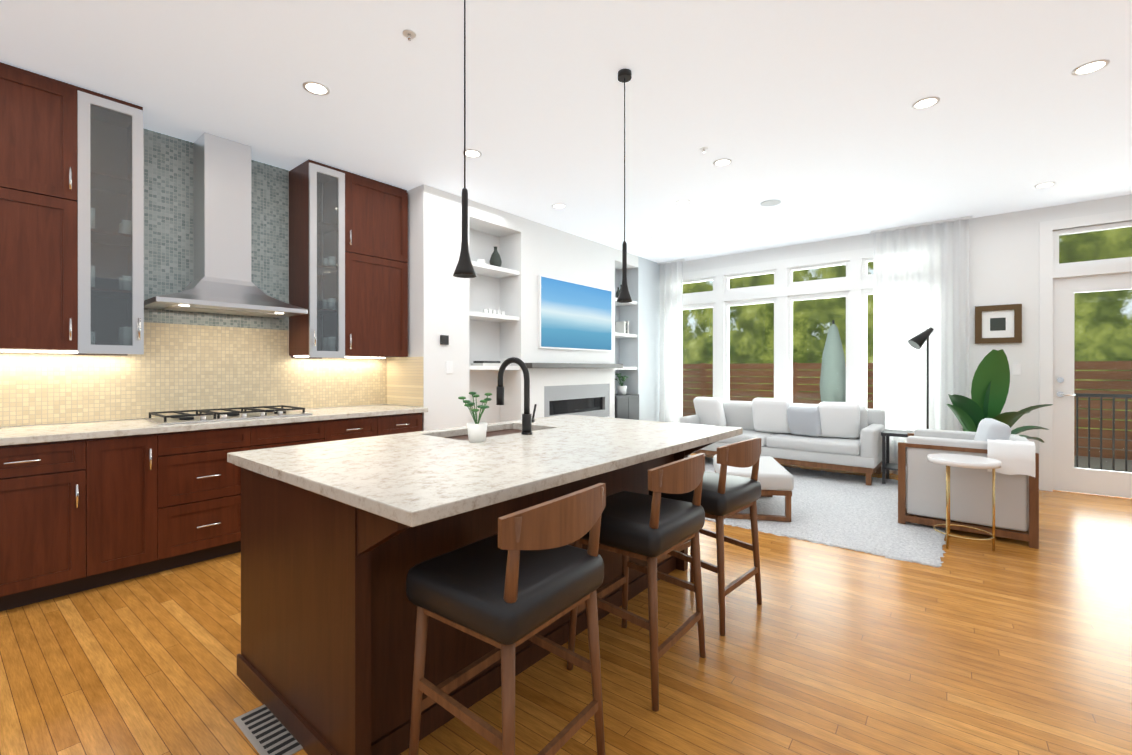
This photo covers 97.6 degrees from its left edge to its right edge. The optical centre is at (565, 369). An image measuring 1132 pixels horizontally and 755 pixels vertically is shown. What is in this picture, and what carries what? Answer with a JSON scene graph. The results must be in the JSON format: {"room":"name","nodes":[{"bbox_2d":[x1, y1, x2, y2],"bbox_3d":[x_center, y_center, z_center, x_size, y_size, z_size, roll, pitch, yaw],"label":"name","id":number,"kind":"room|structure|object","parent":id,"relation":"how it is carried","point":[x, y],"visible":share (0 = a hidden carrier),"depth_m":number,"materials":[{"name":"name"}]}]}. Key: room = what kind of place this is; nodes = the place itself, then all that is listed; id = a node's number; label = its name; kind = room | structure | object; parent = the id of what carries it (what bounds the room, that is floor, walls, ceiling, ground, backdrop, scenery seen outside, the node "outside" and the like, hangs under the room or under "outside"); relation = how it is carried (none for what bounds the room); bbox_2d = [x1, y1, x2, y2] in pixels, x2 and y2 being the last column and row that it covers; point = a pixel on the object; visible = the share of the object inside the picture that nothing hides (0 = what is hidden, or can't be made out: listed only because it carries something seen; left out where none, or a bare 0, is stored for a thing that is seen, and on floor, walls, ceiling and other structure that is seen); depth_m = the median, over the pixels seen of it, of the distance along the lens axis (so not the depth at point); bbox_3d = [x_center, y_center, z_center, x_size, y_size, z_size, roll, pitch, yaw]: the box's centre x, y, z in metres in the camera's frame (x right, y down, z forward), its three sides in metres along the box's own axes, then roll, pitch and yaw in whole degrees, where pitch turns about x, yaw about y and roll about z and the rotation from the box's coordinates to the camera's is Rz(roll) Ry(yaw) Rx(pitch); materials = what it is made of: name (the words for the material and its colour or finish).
{"room":"kitchen and living room","nodes":[
{"label":"kitchen and living room","id":0,"kind":"room"},
{"bbox_2d":[0,184,659,430],"bbox_3d":[-2.155,-0.220,4.194,0.780,3.000,11.180,0,0,39],"label":"wall","id":1,"kind":"structure","parent":0,"point":[442,300],"depth_m":5.67,"materials":[{"name":"white paint"}]},
{"bbox_2d":[0,62,95,349],"bbox_3d":[-3.241,-0.921,2.913,0.408,1.570,0.596,0,0,39],"label":"upper cabinet","id":2,"kind":"object","parent":1,"relation":"attached to","point":[71,217],"depth_m":2.88,"materials":[{"name":"brown wood"}]},
{"bbox_2d":[0,350,77,352],"bbox_3d":[-3.396,-0.111,2.924,0.060,0.011,1.240,0,0,39],"label":"under-cabinet light","id":3,"kind":"object","parent":2,"relation":"attached to","point":[32,351],"depth_m":3.07,"materials":[{"name":"white plastic"}]},
{"bbox_2d":[0,129,423,426],"bbox_3d":[-3.449,-0.684,2.506,0.628,2.063,5.930,0,0,39],"label":"backsplash","id":4,"kind":"structure","parent":1,"relation":"attached to","point":[187,360],"depth_m":3.73,"materials":[{"name":"beige tile"}]},
{"bbox_2d":[144,132,307,317],"bbox_3d":[-2.530,-1.074,3.705,0.500,1.283,0.940,0,0,39],"label":"range hood","id":5,"kind":"object","parent":1,"relation":"attached to","point":[221,283],"visible":0.96,"depth_m":3.67,"materials":[{"name":"silver metal"}]},
{"bbox_2d":[289,159,407,358],"bbox_3d":[-1.930,-0.904,4.474,0.446,1.608,0.900,0,0,39],"label":"upper cabinet","id":6,"kind":"object","parent":1,"relation":"attached to","point":[360,267],"visible":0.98,"depth_m":4.31,"materials":[{"name":"brown wood"}]},
{"bbox_2d":[294,356,384,358],"bbox_3d":[-2.055,-0.114,4.553,0.060,0.011,0.820,0,0,39],"label":"under-cabinet light","id":7,"kind":"object","parent":6,"relation":"attached to","point":[351,357],"visible":0.57,"depth_m":4.66,"materials":[{"name":"white plastic"}]},
{"bbox_2d":[440,335,448,344],"bbox_3d":[-1.168,-0.285,4.761,0.020,0.090,0.090,0,0,39],"label":"thermostat","id":8,"kind":"object","parent":1,"relation":"attached to","point":[444,339],"visible":1,"depth_m":4.75,"materials":[{"name":"grey plastic"}]},
{"bbox_2d":[446,361,452,373],"bbox_3d":[-1.131,-0.020,4.815,0.010,0.120,0.080,0,0,39],"label":"light switch","id":9,"kind":"object","parent":1,"relation":"attached to","point":[449,367],"visible":1,"depth_m":4.81,"materials":[{"name":"white plastic"}]},
{"bbox_2d":[469,366,519,369],"bbox_3d":[-0.884,-0.019,5.415,0.328,0.045,0.732,0,0,39],"label":"shelf","id":10,"kind":"object","parent":1,"relation":"attached to","point":[492,367],"visible":0.5,"depth_m":5.27,"materials":[{"name":"white wood"}]},
{"bbox_2d":[471,247,510,365],"bbox_3d":[-0.817,-0.705,5.481,0.190,1.325,0.430,0,0,39],"label":"decor","id":11,"kind":"object","parent":10,"relation":"on","point":[495,258],"visible":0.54,"depth_m":5.46,"materials":[{"name":"grey ceramic"}]},
{"bbox_2d":[469,311,519,321],"bbox_3d":[-0.884,-0.574,5.414,0.328,0.045,0.732,0,0,39],"label":"shelf","id":12,"kind":"object","parent":1,"relation":"attached to","point":[481,316],"visible":0.64,"depth_m":5.34,"materials":[{"name":"white wood"}]},
{"bbox_2d":[471,261,519,277],"bbox_3d":[-0.884,-1.089,5.413,0.328,0.045,0.732,0,0,39],"label":"shelf","id":13,"kind":"object","parent":1,"relation":"attached to","point":[489,270],"visible":0.64,"depth_m":5.41,"materials":[{"name":"white wood"}]},
{"bbox_2d":[525,363,622,367],"bbox_3d":[0.152,-0.047,6.265,0.148,0.060,1.850,0,0,39],"label":"mantel shelf","id":14,"kind":"object","parent":1,"relation":"attached to","point":[557,365],"visible":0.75,"depth_m":6.04,"materials":[{"name":"grey stone"}]},
{"bbox_2d":[538,275,611,351],"bbox_3d":[0.160,-0.680,6.362,0.035,0.855,1.490,0,0,39],"label":"frame","id":15,"kind":"object","parent":1,"relation":"attached to","point":[574,316],"visible":1,"depth_m":6.25,"materials":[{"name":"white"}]},
{"bbox_2d":[615,367,636,369],"bbox_3d":[0.756,-0.021,7.407,0.328,0.045,0.632,0,0,39],"label":"shelf","id":16,"kind":"object","parent":1,"relation":"attached to","point":[629,368],"visible":0.43,"depth_m":7.34,"materials":[{"name":"white wood"}]},
{"bbox_2d":[615,332,636,337],"bbox_3d":[0.756,-0.511,7.406,0.328,0.045,0.632,0,0,39],"label":"shelf","id":17,"kind":"object","parent":1,"relation":"attached to","point":[621,335],"visible":0.57,"depth_m":7.34,"materials":[{"name":"white wood"}]},
{"bbox_2d":[615,285,628,333],"bbox_3d":[0.838,-0.910,7.499,0.160,0.750,0.238,0,0,39],"label":"decor","id":18,"kind":"object","parent":17,"relation":"on","point":[621,326],"visible":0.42,"depth_m":7.46,"materials":[{"name":"grey"}]},
{"bbox_2d":[615,297,636,305],"bbox_3d":[0.756,-1.011,7.405,0.328,0.045,0.632,0,0,39],"label":"shelf","id":19,"kind":"object","parent":1,"relation":"attached to","point":[625,304],"visible":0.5,"depth_m":7.49,"materials":[{"name":"white wood"}]},
{"bbox_2d":[0,453,1131,754],"bbox_3d":[1.062,1.314,1.560,9.100,0.060,11.200,0,0,39],"label":"floor","id":20,"kind":"structure","parent":0,"point":[1004,647],"depth_m":2.17,"materials":[{"name":"brown wood"}]},
{"bbox_2d":[0,440,103,611],"bbox_3d":[-3.138,0.837,2.835,0.668,0.890,0.613,0,0,39],"label":"base cabinet","id":21,"kind":"object","parent":20,"relation":"on","point":[87,506],"depth_m":2.71,"materials":[{"name":"brown wood"}]},
{"bbox_2d":[0,404,427,447],"bbox_3d":[-3.256,0.373,2.670,0.700,0.040,5.426,0,0,39],"label":"countertop","id":22,"kind":"structure","parent":21,"relation":"on","point":[38,434],"depth_m":3.15,"materials":[{"name":"beige stone"}]},
{"bbox_2d":[144,405,312,424],"bbox_3d":[-2.458,0.324,3.655,0.520,0.052,0.920,0,0,39],"label":"cooktop","id":23,"kind":"object","parent":22,"relation":"in","point":[209,415],"visible":1,"depth_m":3.54,"materials":[{"name":"silver metal"}]},
{"bbox_2d":[104,436,159,585],"bbox_3d":[-2.900,0.837,3.124,0.668,0.890,0.381,0,0,39],"label":"base cabinet","id":24,"kind":"object","parent":20,"relation":"on","point":[131,463],"depth_m":2.97,"materials":[{"name":"brown wood"}]},
{"bbox_2d":[160,428,251,571],"bbox_3d":[-2.637,0.837,3.444,0.668,0.890,0.571,0,0,39],"label":"base cabinet","id":25,"kind":"object","parent":20,"relation":"on","point":[200,491],"depth_m":3.23,"materials":[{"name":"brown wood"}]},
{"bbox_2d":[233,704,302,754],"bbox_3d":[-1.048,1.280,1.750,0.340,0.006,0.120,0,0,39],"label":"floor vent","id":26,"kind":"object","parent":20,"relation":"in","point":[264,730],"visible":0.75,"depth_m":1.74,"materials":[{"name":"silver metal"}]},
{"bbox_2d":[252,420,335,449],"bbox_3d":[-2.273,0.836,3.886,0.668,0.890,0.572,0,0,39],"label":"base cabinet","id":27,"kind":"object","parent":20,"relation":"on","point":[316,431],"depth_m":3.67,"materials":[{"name":"brown wood"}]},
{"bbox_2d":[336,416,387,440],"bbox_3d":[-1.971,0.835,4.253,0.668,0.890,0.501,0,0,39],"label":"base cabinet","id":28,"kind":"object","parent":20,"relation":"on","point":[367,426],"depth_m":4.09,"materials":[{"name":"brown wood"}]},
{"bbox_2d":[388,412,422,434],"bbox_3d":[-1.726,0.835,4.550,0.668,0.890,0.516,0,0,39],"label":"base cabinet","id":29,"kind":"object","parent":20,"relation":"on","point":[412,422],"depth_m":4.39,"materials":[{"name":"brown wood"}]},
{"bbox_2d":[237,427,712,754],"bbox_3d":[-0.216,0.838,2.565,1.192,0.890,2.232,0,0,39],"label":"kitchen island","id":30,"kind":"object","parent":20,"relation":"on","point":[340,539],"depth_m":1.71,"materials":[{"name":"brown wood"}]},
{"bbox_2d":[271,419,742,530],"bbox_3d":[0.004,0.373,2.398,0.880,0.040,2.290,0,0,39],"label":"island countertop","id":31,"kind":"structure","parent":30,"relation":"on","point":[412,487],"depth_m":1.83,"materials":[{"name":"beige stone"}]},
{"bbox_2d":[458,392,491,442],"bbox_3d":[-0.444,0.230,2.426,0.180,0.243,0.191,0,0,39],"label":"potted plant","id":32,"kind":"object","parent":31,"relation":"on","point":[477,431],"visible":1,"depth_m":2.40,"materials":[{"name":"white"}]},
{"bbox_2d":[496,357,536,434],"bbox_3d":[-0.280,0.141,2.777,0.262,0.422,0.096,0,0,39],"label":"faucet","id":33,"kind":"object","parent":31,"relation":"on","point":[528,420],"visible":1,"depth_m":2.70,"materials":[{"name":"black metal"}]},
{"bbox_2d":[406,483,605,754],"bbox_3d":[-0.171,0.823,1.565,0.479,0.924,0.496,0,0,36],"label":"stool","id":34,"kind":"object","parent":20,"relation":"on","point":[523,575],"visible":1,"depth_m":1.44,"materials":[{"name":"brown wood"}]},
{"bbox_2d":[615,394,638,419],"bbox_3d":[0.777,0.826,7.390,0.367,0.900,0.630,0,0,39],"label":"base cabinet","id":35,"kind":"object","parent":20,"relation":"on","point":[626,406],"visible":0.19,"depth_m":7.25,"materials":[{"name":"grey wood"}]},
{"bbox_2d":[615,373,627,394],"bbox_3d":[0.851,0.216,7.466,0.167,0.319,0.303,0,0,39],"label":"potted plant","id":36,"kind":"object","parent":35,"relation":"on","point":[621,388],"visible":1,"depth_m":7.39,"materials":[{"name":"white"}]},
{"bbox_2d":[567,453,705,711],"bbox_3d":[0.322,0.822,2.163,0.479,0.924,0.496,0,0,38],"label":"stool","id":37,"kind":"object","parent":20,"relation":"on","point":[651,530],"visible":0.85,"depth_m":2.00,"materials":[{"name":"black leather"}]},
{"bbox_2d":[648,438,761,635],"bbox_3d":[0.767,0.821,2.689,0.479,0.924,0.496,0,0,43],"label":"stool","id":38,"kind":"object","parent":20,"relation":"on","point":[724,495],"visible":0.62,"depth_m":2.51,"materials":[{"name":"brown wood"}]},
{"bbox_2d":[688,455,950,566],"bbox_3d":[2.109,1.270,5.264,3.140,0.018,2.846,0,0,39],"label":"rug","id":39,"kind":"object","parent":20,"relation":"on","point":[850,512],"visible":0.56,"depth_m":4.18,"materials":[{"name":"grey carpet"}]},
{"bbox_2d":[713,454,793,521],"bbox_3d":[1.694,1.063,4.576,0.580,0.396,0.920,0,0,12],"label":"ottoman","id":40,"kind":"object","parent":39,"relation":"on","point":[775,477],"visible":0.6,"depth_m":4.13,"materials":[{"name":"white fabric"}]},
{"bbox_2d":[680,397,885,484],"bbox_3d":[2.705,0.811,6.386,2.300,0.894,0.880,0,0,39],"label":"sofa","id":41,"kind":"object","parent":39,"relation":"on","point":[844,436],"visible":0.88,"depth_m":5.92,"materials":[{"name":"grey fabric"}]},
{"bbox_2d":[881,429,913,483],"bbox_3d":[3.736,0.977,5.492,0.370,0.566,0.370,0,0,39],"label":"end table","id":42,"kind":"object","parent":39,"relation":"on","point":[886,434],"visible":0.5,"depth_m":5.46,"materials":[{"name":"grey metal"}]},
{"bbox_2d":[908,327,933,428],"bbox_3d":[4.084,0.400,5.647,0.301,1.757,0.266,0,0,39],"label":"floor lamp","id":43,"kind":"object","parent":20,"relation":"on","point":[918,341],"visible":0.52,"depth_m":5.63,"materials":[{"name":"black metal"}]},
{"bbox_2d":[927,453,1000,550],"bbox_3d":[2.889,0.964,3.605,0.420,0.635,0.420,0,0,39],"label":"side table","id":44,"kind":"object","parent":20,"relation":"on","point":[964,461],"visible":1,"depth_m":3.54,"materials":[{"name":"white stone"}]},
{"bbox_2d":[898,418,1038,548],"bbox_3d":[3.303,0.843,4.107,0.840,0.876,0.858,0,0,39],"label":"armchair","id":45,"kind":"object","parent":20,"relation":"on","point":[921,485],"visible":0.96,"depth_m":3.79,"materials":[{"name":"grey fabric"}]},
{"bbox_2d":[946,349,1052,442],"bbox_3d":[4.366,0.538,5.025,0.826,1.482,0.882,0,0,39],"label":"plant","id":46,"kind":"object","parent":20,"relation":"on","point":[990,386],"visible":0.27,"depth_m":5.04,"materials":[{"name":"green plant"}]},
{"bbox_2d":[0,0,1131,262],"bbox_3d":[1.062,-1.766,1.556,9.100,0.100,11.200,0,0,39],"label":"ceiling","id":47,"kind":"structure","parent":0,"point":[802,112],"depth_m":3.13,"materials":[{"name":"white paint"}]},
{"bbox_2d":[303,81,329,95],"bbox_3d":[-1.524,-1.716,3.025,0.150,0.004,0.150,0,0,39],"label":"recessed light","id":48,"kind":"object","parent":47,"relation":"in","point":[316,88],"visible":1,"depth_m":3.02,"materials":[{"name":"white"}]},
{"bbox_2d":[402,29,415,40],"bbox_3d":[-0.801,-1.702,2.533,0.070,0.030,0.070,0,0,39],"label":"sprinkler","id":49,"kind":"object","parent":47,"relation":"attached to","point":[409,34],"visible":1,"depth_m":2.53,"materials":[{"name":"white"}]},
{"bbox_2d":[453,0,476,277],"bbox_3d":[-0.402,-1.043,1.966,0.092,1.344,0.092,0,0,39],"label":"pendant light","id":50,"kind":"object","parent":47,"relation":"hanging from","point":[464,268],"visible":1,"depth_m":1.96,"materials":[{"name":"black metal"}]},
{"bbox_2d":[463,149,481,157],"bbox_3d":[-0.746,-1.717,3.938,0.150,0.004,0.150,0,0,39],"label":"recessed light","id":51,"kind":"object","parent":47,"relation":"in","point":[472,153],"visible":0.9,"depth_m":3.93,"materials":[{"name":"white"}]},
{"bbox_2d":[552,204,565,208],"bbox_3d":[-0.073,-1.719,5.211,0.150,0.004,0.150,0,0,39],"label":"recessed light","id":52,"kind":"object","parent":47,"relation":"in","point":[558,206],"visible":1,"depth_m":5.21,"materials":[{"name":"white"}]},
{"bbox_2d":[617,69,631,302],"bbox_3d":[0.339,-1.055,2.865,0.092,1.324,0.092,0,0,39],"label":"pendant light","id":53,"kind":"object","parent":47,"relation":"hanging from","point":[624,76],"visible":1,"depth_m":2.85,"materials":[{"name":"black metal"}]},
{"bbox_2d":[657,259,684,422],"bbox_3d":[1.664,-0.230,7.850,0.470,2.986,0.079,0,0,39],"label":"curtain","id":54,"kind":"object","parent":47,"relation":"hanging from","point":[671,352],"visible":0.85,"depth_m":7.83,"materials":[{"name":"white fabric"}]},
{"bbox_2d":[699,147,708,152],"bbox_3d":[1.074,-1.704,3.852,0.070,0.030,0.070,0,0,39],"label":"sprinkler","id":55,"kind":"object","parent":47,"relation":"attached to","point":[703,149],"visible":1,"depth_m":3.84,"materials":[{"name":"white"}]},
{"bbox_2d":[713,158,731,165],"bbox_3d":[1.298,-1.717,4.108,0.150,0.004,0.150,0,0,39],"label":"recessed light","id":56,"kind":"object","parent":47,"relation":"in","point":[722,162],"visible":1,"depth_m":4.10,"materials":[{"name":"white plastic"}]},
{"bbox_2d":[760,200,780,206],"bbox_3d":[2.110,-1.718,5.110,0.200,0.006,0.200,0,0,39],"label":"ceiling speaker","id":57,"kind":"object","parent":47,"relation":"attached to","point":[767,203],"visible":0.92,"depth_m":5.11,"materials":[{"name":"white paint"}]},
{"bbox_2d":[870,215,972,474],"bbox_3d":[4.164,-0.227,5.844,0.980,2.986,0.080,0,0,39],"label":"curtain","id":58,"kind":"object","parent":47,"relation":"hanging from","point":[920,277],"visible":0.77,"depth_m":5.83,"materials":[{"name":"white fabric"}]},
{"bbox_2d":[912,97,939,109],"bbox_3d":[2.318,-1.716,3.191,0.150,0.004,0.150,0,0,39],"label":"recessed light","id":59,"kind":"object","parent":47,"relation":"in","point":[923,103],"visible":1,"depth_m":3.19,"materials":[{"name":"white plastic"}]},
{"bbox_2d":[1034,182,1055,187],"bbox_3d":[4.460,-1.718,4.613,0.150,0.004,0.150,0,0,39],"label":"recessed light","id":60,"kind":"object","parent":47,"relation":"in","point":[1044,185],"visible":1,"depth_m":4.60,"materials":[{"name":"white plastic"}]},
{"bbox_2d":[1072,59,1109,75],"bbox_3d":[2.979,-1.716,2.814,0.150,0.004,0.150,0,0,39],"label":"recessed light","id":61,"kind":"object","parent":47,"relation":"in","point":[1090,67],"visible":1,"depth_m":2.81,"materials":[{"name":"white plastic"}]},
{"bbox_2d":[683,194,1131,452],"bbox_3d":[4.853,-0.221,5.548,8.320,3.000,0.180,0,0,39],"label":"wall","id":62,"kind":"structure","parent":0,"point":[1004,258],"depth_m":5.43,"materials":[{"name":"white paint"}]},
{"bbox_2d":[683,248,873,414],"bbox_3d":[3.051,-0.293,6.963,3.820,2.481,0.174,0,0,39],"label":"window frames","id":63,"kind":"structure","parent":62,"relation":"in","point":[784,291],"depth_m":6.89,"materials":[{"name":"white wood"}]},
{"bbox_2d":[975,304,1021,343],"bbox_3d":[4.773,-0.501,5.474,0.390,0.420,0.030,0,0,39],"label":"picture frame","id":64,"kind":"object","parent":62,"relation":"attached to","point":[998,323],"visible":1,"depth_m":5.47,"materials":[{"name":"brown wood"}]},
{"bbox_2d":[1012,364,1020,374],"bbox_3d":[4.900,-0.001,5.386,0.070,0.120,0.006,0,0,39],"label":"light switch","id":65,"kind":"object","parent":62,"relation":"attached to","point":[1016,369],"visible":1,"depth_m":5.38,"materials":[{"name":"white plastic"}]},
{"bbox_2d":[1039,210,1131,497],"bbox_3d":[5.535,-0.143,4.930,1.200,2.845,0.148,0,0,39],"label":"door frame","id":66,"kind":"structure","parent":62,"relation":"attached to","point":[1061,284],"depth_m":5.16,"materials":[{"name":"white wood"}]},
{"label":"outside","id":67,"kind":"structure","parent":0,"visible":0},
{"bbox_2d":[683,227,1131,430],"bbox_3d":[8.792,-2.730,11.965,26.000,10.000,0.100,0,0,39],"label":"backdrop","id":68,"kind":"structure","parent":67,"point":[1073,255],"depth_m":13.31,"materials":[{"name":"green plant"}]},
{"bbox_2d":[686,413,1131,471],"bbox_3d":[6.440,1.424,9.114,26.000,0.200,7.300,0,0,39],"label":"ground","id":69,"kind":"structure","parent":67,"point":[1105,464],"depth_m":7.07,"materials":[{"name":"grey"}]},
{"bbox_2d":[820,320,845,401],"bbox_3d":[4.685,0.229,8.680,0.500,2.190,0.500,0,0,39],"label":"umbrella","id":70,"kind":"object","parent":69,"relation":"on","point":[825,377],"depth_m":8.54,"materials":[{"name":"teal fabric"}]},
{"bbox_2d":[683,361,1131,459],"bbox_3d":[6.705,0.589,8.649,19.000,1.470,0.120,0,0,39],"label":"fence","id":71,"kind":"object","parent":69,"relation":"on","point":[1082,432],"depth_m":7.62,"materials":[{"name":"brown wood"}]},
{"bbox_2d":[1074,393,1131,471],"bbox_3d":[6.685,0.759,5.635,3.200,0.940,0.040,0,0,39],"label":"railing","id":72,"kind":"object","parent":69,"relation":"on","point":[1125,396],"depth_m":5.89,"materials":[{"name":"black metal"}]}
]}

